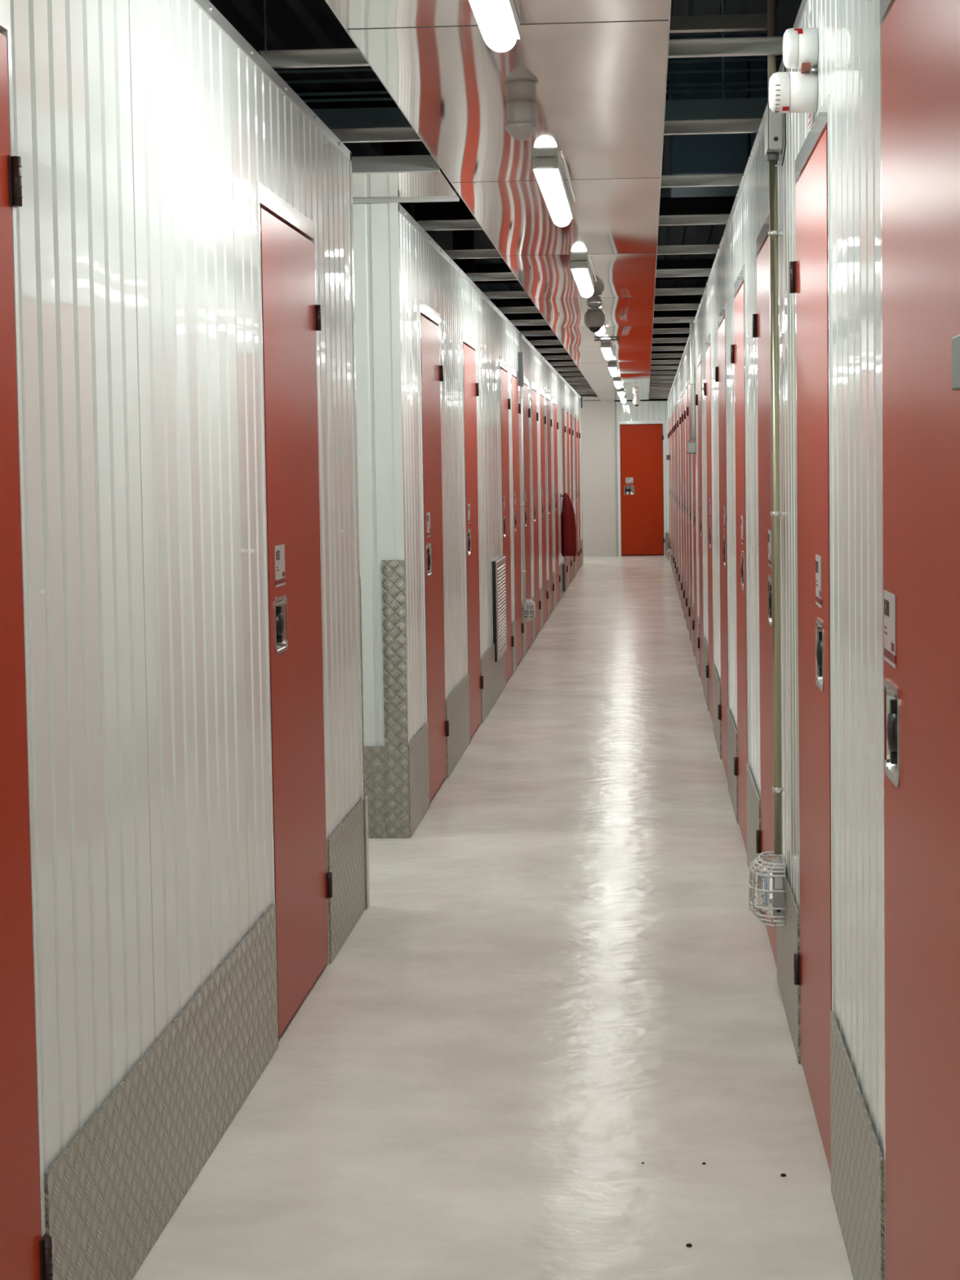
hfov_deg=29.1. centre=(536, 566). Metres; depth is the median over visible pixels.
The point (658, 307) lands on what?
rail
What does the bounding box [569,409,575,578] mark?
door
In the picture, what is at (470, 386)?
door
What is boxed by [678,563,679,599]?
baseboard
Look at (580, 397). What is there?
trim
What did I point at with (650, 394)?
rail
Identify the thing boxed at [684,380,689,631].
door
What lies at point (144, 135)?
wall
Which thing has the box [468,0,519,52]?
ceiling light
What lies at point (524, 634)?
baseboard
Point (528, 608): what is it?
lamp
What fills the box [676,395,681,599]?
door
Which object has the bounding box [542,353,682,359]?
rail
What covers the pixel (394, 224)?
trim
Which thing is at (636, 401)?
security camera
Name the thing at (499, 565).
air vent
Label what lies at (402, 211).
trim
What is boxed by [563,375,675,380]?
rail
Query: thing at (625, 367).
ceiling panel
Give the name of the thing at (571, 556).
baseboard
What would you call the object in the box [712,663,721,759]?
baseboard
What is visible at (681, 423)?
door
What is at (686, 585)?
baseboard
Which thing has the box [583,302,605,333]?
security camera
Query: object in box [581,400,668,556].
wall
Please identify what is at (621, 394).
diffuser
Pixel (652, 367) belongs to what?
rail
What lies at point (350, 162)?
trim
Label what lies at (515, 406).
door
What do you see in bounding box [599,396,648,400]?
ceiling panel
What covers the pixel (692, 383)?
conduit
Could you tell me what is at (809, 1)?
cable
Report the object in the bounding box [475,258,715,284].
roof beam
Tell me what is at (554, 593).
baseboard
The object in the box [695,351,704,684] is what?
door
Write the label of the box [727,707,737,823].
baseboard
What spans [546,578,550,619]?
baseboard
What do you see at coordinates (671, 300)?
roof beam
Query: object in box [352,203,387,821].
wall
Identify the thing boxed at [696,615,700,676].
baseboard
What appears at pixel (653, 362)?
rail
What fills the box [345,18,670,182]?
ceiling panel
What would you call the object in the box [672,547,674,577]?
baseboard
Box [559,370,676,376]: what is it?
rail
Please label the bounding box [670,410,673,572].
door
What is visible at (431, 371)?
door
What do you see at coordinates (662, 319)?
rail
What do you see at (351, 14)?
ceiling panel
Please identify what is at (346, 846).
baseboard
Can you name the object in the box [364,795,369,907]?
trim
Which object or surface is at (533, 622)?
baseboard
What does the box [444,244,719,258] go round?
rail
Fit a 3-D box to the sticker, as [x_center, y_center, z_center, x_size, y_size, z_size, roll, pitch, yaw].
[0.571,-0.935,3.855,0.005,0.028,0.065,-1,3,3]
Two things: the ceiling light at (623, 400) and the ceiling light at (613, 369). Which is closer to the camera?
the ceiling light at (613, 369)
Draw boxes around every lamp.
[523,599,535,621]
[666,548,672,560]
[748,850,785,926]
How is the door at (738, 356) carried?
in the wall at (847, 69)
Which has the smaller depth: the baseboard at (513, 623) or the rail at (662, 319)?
the baseboard at (513, 623)
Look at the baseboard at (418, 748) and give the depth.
7.43 m
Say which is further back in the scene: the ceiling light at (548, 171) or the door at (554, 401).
the door at (554, 401)
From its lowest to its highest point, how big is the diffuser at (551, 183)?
0.036 m
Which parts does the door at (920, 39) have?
frame, lock plate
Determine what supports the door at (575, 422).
in the wall at (144, 135)
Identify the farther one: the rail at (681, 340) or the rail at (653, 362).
the rail at (653, 362)
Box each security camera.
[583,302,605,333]
[632,395,639,406]
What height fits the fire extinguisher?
0.696 m
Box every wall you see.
[9,0,582,1178]
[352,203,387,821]
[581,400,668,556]
[666,0,884,1159]
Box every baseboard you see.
[44,903,278,1279]
[327,796,366,962]
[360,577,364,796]
[364,746,386,837]
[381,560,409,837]
[408,722,429,836]
[445,674,470,777]
[480,643,505,723]
[511,618,516,675]
[521,609,526,658]
[531,595,535,644]
[539,586,543,631]
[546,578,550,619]
[552,570,556,609]
[559,561,564,600]
[566,555,568,588]
[570,555,572,582]
[573,554,577,577]
[580,539,582,565]
[665,533,667,555]
[667,532,669,549]
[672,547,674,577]
[675,553,675,583]
[676,558,677,590]
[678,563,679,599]
[680,569,682,608]
[683,577,684,618]
[685,585,687,628]
[688,593,690,639]
[691,602,694,655]
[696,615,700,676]
[702,635,708,711]
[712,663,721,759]
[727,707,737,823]
[746,764,761,912]
[776,856,799,1062]
[830,1010,884,1279]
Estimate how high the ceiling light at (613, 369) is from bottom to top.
0.073 m
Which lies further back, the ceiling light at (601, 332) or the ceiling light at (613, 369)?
the ceiling light at (613, 369)
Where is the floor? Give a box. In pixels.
[132,555,853,1279]
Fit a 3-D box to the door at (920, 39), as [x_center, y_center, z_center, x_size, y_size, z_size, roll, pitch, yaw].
[0.515,0.232,2.345,0.070,2.130,0.890,-1,3,3]
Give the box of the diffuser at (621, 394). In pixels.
[617,391,624,397]
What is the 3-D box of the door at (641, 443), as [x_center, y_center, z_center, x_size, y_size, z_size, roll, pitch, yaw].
[1.661,-1.238,29.194,0.708,2.130,0.070,-1,3,3]
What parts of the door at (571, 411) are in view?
frame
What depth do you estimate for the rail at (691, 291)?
11.32 m
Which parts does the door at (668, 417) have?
frame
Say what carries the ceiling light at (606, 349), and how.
attached to the ceiling panel at (633, 353)
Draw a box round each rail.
[258,35,783,68]
[331,117,762,142]
[417,213,729,231]
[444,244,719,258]
[455,173,743,191]
[466,268,711,280]
[483,287,705,298]
[497,303,699,313]
[510,316,695,325]
[520,328,689,336]
[528,337,688,345]
[536,346,684,353]
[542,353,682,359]
[548,360,680,365]
[554,365,678,371]
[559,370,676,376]
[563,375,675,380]
[567,379,674,384]
[570,383,672,388]
[573,386,671,391]
[576,390,670,394]
[579,393,669,396]
[648,395,668,399]
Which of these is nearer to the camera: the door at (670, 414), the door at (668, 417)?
the door at (670, 414)
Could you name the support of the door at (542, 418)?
in the wall at (144, 135)
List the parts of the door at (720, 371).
lock plate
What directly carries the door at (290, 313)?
in the wall at (144, 135)
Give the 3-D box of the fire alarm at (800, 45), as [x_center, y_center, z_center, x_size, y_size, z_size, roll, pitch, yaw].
[0.536,-1.056,3.763,0.067,0.080,0.080,-1,3,3]
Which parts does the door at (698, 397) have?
lock plate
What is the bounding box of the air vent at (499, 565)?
[492,555,506,662]
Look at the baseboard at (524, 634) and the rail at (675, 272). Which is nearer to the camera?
the rail at (675, 272)
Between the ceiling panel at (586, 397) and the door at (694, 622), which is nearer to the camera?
the door at (694, 622)
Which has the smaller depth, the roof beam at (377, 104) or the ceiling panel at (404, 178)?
the ceiling panel at (404, 178)
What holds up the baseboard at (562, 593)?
attached to the wall at (144, 135)
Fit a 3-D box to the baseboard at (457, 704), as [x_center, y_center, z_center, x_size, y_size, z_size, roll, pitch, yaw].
[-0.386,0.766,9.041,0.010,0.360,1.069,-1,3,3]
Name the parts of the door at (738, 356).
lock plate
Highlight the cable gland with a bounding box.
[800,62,810,73]
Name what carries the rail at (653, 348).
attached to the wall at (847, 69)
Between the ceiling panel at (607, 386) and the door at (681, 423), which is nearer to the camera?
the door at (681, 423)
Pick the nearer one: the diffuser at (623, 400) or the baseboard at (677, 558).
the baseboard at (677, 558)
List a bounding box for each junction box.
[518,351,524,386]
[764,104,782,161]
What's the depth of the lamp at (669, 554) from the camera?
24.22 m
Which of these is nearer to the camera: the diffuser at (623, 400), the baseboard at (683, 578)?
the baseboard at (683, 578)
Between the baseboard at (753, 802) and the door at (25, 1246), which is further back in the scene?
the baseboard at (753, 802)
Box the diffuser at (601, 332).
[595,325,604,336]
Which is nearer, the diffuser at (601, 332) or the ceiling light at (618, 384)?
the diffuser at (601, 332)
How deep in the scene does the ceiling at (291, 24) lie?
12.45 m
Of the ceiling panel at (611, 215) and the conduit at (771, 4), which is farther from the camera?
the ceiling panel at (611, 215)
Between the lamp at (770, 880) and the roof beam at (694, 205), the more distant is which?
the roof beam at (694, 205)
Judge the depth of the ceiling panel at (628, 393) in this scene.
26.18 m
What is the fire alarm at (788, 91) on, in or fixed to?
attached to the wall at (847, 69)
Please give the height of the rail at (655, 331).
0.042 m
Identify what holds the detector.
attached to the ceiling panel at (597, 89)
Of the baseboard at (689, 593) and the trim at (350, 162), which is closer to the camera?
the trim at (350, 162)
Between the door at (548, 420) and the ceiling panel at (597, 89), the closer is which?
the ceiling panel at (597, 89)
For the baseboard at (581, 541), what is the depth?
26.50 m
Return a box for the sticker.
[808,112,813,128]
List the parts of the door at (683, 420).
frame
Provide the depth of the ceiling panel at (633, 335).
14.59 m
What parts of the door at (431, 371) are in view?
lock plate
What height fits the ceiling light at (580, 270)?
0.073 m
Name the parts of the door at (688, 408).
frame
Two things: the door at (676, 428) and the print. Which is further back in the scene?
the door at (676, 428)
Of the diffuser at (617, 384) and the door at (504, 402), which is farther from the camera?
the diffuser at (617, 384)
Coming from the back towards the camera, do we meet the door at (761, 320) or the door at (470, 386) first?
the door at (470, 386)
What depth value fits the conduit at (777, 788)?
4.77 m
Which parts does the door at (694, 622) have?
frame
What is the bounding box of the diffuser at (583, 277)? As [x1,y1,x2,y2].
[571,268,593,297]
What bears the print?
attached to the door at (920, 39)
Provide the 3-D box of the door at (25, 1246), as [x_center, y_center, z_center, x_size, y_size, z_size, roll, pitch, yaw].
[-0.803,0.246,2.408,0.070,2.130,0.750,-1,3,3]
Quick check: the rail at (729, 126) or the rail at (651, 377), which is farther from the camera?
the rail at (651, 377)
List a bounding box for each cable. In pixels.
[774,66,786,166]
[807,0,812,27]
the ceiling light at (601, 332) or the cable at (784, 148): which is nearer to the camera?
the cable at (784, 148)
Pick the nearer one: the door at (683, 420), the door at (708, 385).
the door at (708, 385)
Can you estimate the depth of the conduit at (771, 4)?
4.73 m
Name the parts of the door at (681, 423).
frame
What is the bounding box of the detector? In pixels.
[504,100,539,140]
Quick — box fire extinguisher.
[560,493,577,556]
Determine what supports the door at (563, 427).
in the wall at (144, 135)
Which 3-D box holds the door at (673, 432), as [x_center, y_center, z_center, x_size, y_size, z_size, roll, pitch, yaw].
[1.714,-0.891,22.774,0.070,2.130,0.740,-1,3,3]
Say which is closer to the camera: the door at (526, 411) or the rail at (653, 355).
the door at (526, 411)
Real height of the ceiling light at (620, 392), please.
0.073 m
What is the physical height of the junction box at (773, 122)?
0.132 m
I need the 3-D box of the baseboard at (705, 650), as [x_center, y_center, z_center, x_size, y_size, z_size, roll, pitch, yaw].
[1.022,0.632,11.151,0.010,0.360,0.914,-1,3,3]
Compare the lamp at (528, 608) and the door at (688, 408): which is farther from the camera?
the door at (688, 408)
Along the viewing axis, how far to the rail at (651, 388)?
25.64 m
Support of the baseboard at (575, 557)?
attached to the wall at (144, 135)
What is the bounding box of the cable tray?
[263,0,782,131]
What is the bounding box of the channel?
[669,13,767,33]
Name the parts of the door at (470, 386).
lock plate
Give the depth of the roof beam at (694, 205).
19.69 m
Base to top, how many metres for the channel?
1.480 m
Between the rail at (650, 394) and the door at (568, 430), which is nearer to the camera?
the door at (568, 430)
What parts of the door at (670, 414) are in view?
frame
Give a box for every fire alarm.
[768,71,817,113]
[782,27,817,69]
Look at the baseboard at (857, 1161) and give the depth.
3.20 m
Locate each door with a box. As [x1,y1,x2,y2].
[0,0,53,1279]
[256,181,333,1037]
[418,299,448,801]
[462,331,483,737]
[499,358,514,683]
[511,367,524,666]
[522,376,533,649]
[530,382,541,635]
[538,387,548,622]
[546,392,554,613]
[552,397,560,602]
[561,404,568,589]
[566,408,572,583]
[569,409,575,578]
[574,413,579,570]
[577,415,582,567]
[618,420,665,555]
[667,417,670,548]
[668,413,671,566]
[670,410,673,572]
[671,407,675,578]
[673,403,677,585]
[675,400,679,591]
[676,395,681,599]
[679,390,684,612]
[681,385,686,622]
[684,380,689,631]
[686,374,693,643]
[692,364,697,658]
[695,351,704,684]
[703,333,714,721]
[715,302,729,781]
[730,264,748,853]
[751,214,777,968]
[789,93,834,1173]
[880,0,959,1279]
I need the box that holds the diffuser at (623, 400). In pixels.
[620,398,626,403]
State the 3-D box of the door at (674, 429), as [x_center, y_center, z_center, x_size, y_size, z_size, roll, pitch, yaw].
[1.643,-0.825,21.578,0.070,2.130,0.740,-1,3,3]
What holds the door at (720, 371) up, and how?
in the wall at (847, 69)
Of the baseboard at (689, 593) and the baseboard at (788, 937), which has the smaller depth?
the baseboard at (788, 937)
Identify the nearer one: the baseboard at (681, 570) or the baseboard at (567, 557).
the baseboard at (681, 570)
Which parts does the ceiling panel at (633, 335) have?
hanging bracket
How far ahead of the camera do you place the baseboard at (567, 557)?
21.73 m
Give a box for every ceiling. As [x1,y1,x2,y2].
[208,0,801,302]
[507,315,695,401]
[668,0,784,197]
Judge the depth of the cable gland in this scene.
3.73 m
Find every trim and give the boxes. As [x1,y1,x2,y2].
[193,0,351,161]
[349,152,364,798]
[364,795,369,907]
[381,202,581,398]
[389,202,408,744]
[580,396,582,539]
[614,401,617,555]
[666,0,808,402]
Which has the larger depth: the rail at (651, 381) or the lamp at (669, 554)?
the lamp at (669, 554)
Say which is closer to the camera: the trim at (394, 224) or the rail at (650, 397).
the trim at (394, 224)
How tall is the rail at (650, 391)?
0.042 m
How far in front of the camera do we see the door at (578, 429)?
25.79 m
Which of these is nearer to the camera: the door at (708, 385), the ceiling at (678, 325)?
the door at (708, 385)
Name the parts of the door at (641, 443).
lock plate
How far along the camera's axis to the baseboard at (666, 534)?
29.20 m
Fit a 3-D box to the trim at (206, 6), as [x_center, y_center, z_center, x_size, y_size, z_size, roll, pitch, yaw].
[-0.809,-1.137,2.759,0.071,0.031,6.330,-1,3,3]
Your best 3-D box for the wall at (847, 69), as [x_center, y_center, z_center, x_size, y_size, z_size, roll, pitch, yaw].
[1.233,-0.584,14.367,0.060,2.440,29.650,-1,3,3]
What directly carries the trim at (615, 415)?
attached to the wall at (597, 417)
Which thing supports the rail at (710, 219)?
attached to the wall at (847, 69)
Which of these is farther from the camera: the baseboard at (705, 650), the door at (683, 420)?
the door at (683, 420)
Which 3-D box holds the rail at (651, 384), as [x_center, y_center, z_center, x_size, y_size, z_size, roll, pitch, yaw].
[1.141,-2.405,24.552,1.390,0.042,0.023,-1,3,3]
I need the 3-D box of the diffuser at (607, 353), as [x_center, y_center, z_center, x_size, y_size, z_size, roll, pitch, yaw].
[0.609,-1.838,15.986,0.076,0.036,1.238,-1,3,3]
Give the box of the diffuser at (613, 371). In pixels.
[608,367,617,377]
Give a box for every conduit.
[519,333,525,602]
[689,323,695,440]
[767,0,776,106]
[768,160,786,854]
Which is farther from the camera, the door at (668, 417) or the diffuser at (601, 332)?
the door at (668, 417)
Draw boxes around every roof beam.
[293,80,668,109]
[311,97,768,131]
[414,195,735,231]
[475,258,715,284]
[492,297,701,318]
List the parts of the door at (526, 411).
lock plate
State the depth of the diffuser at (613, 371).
18.75 m
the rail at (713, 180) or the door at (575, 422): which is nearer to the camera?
the rail at (713, 180)
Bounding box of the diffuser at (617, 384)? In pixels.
[613,381,621,388]
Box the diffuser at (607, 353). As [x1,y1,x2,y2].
[600,347,613,359]
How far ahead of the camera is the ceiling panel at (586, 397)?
27.78 m
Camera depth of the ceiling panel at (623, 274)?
9.82 m
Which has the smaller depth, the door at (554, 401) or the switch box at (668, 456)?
the door at (554, 401)
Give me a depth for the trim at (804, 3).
6.49 m
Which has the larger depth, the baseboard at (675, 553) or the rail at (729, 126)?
the baseboard at (675, 553)
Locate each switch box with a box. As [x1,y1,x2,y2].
[666,454,670,459]
[686,441,696,453]
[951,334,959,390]
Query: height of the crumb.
0.004 m
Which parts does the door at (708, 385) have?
lock plate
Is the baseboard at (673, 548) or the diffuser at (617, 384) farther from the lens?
the baseboard at (673, 548)
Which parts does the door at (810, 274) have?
lock plate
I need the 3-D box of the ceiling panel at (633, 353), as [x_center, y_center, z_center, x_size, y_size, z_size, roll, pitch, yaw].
[0.681,-1.960,17.075,0.754,0.022,2.329,-1,3,3]
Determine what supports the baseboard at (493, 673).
attached to the wall at (144, 135)
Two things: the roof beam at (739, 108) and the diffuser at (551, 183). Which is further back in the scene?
the roof beam at (739, 108)
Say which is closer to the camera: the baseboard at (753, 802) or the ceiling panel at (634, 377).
the baseboard at (753, 802)
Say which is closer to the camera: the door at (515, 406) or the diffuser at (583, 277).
the diffuser at (583, 277)
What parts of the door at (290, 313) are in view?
lock plate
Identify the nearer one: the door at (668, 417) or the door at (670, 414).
the door at (670, 414)
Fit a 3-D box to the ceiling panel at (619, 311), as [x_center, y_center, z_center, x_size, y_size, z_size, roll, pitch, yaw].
[0.408,-1.704,12.420,0.754,0.022,2.329,-1,3,3]
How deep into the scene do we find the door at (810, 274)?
3.88 m
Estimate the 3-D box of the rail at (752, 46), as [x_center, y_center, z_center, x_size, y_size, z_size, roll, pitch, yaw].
[-0.021,-1.316,4.726,1.390,0.042,0.023,-1,3,3]
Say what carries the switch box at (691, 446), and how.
attached to the wall at (847, 69)
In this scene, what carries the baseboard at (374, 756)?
attached to the wall at (366, 218)
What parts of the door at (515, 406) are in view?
lock plate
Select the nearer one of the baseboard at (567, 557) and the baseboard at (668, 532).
the baseboard at (567, 557)
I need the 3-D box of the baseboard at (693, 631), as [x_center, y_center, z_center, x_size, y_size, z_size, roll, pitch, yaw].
[1.192,0.473,14.051,0.010,0.360,0.494,-1,3,3]
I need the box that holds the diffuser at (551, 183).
[533,168,571,226]
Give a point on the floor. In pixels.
(562, 982)
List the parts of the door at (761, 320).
frame, lock plate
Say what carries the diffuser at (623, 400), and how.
attached to the ceiling light at (623, 400)
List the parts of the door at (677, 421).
frame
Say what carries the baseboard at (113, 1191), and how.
attached to the wall at (144, 135)
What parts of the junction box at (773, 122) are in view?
lid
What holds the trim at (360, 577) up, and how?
attached to the wall at (144, 135)
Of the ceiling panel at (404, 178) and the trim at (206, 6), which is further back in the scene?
the ceiling panel at (404, 178)
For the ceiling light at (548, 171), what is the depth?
6.39 m
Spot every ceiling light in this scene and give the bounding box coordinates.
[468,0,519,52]
[532,152,575,226]
[570,258,596,297]
[595,311,608,336]
[600,342,614,359]
[608,363,619,377]
[613,378,623,388]
[617,389,626,397]
[619,395,627,403]
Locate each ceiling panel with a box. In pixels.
[324,0,671,29]
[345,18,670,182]
[351,155,459,204]
[450,177,661,256]
[501,253,657,299]
[531,297,654,328]
[551,325,653,347]
[564,346,652,362]
[574,361,650,374]
[582,373,650,383]
[582,395,599,399]
[589,382,649,391]
[594,390,648,397]
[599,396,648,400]
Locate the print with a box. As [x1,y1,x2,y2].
[884,626,893,652]

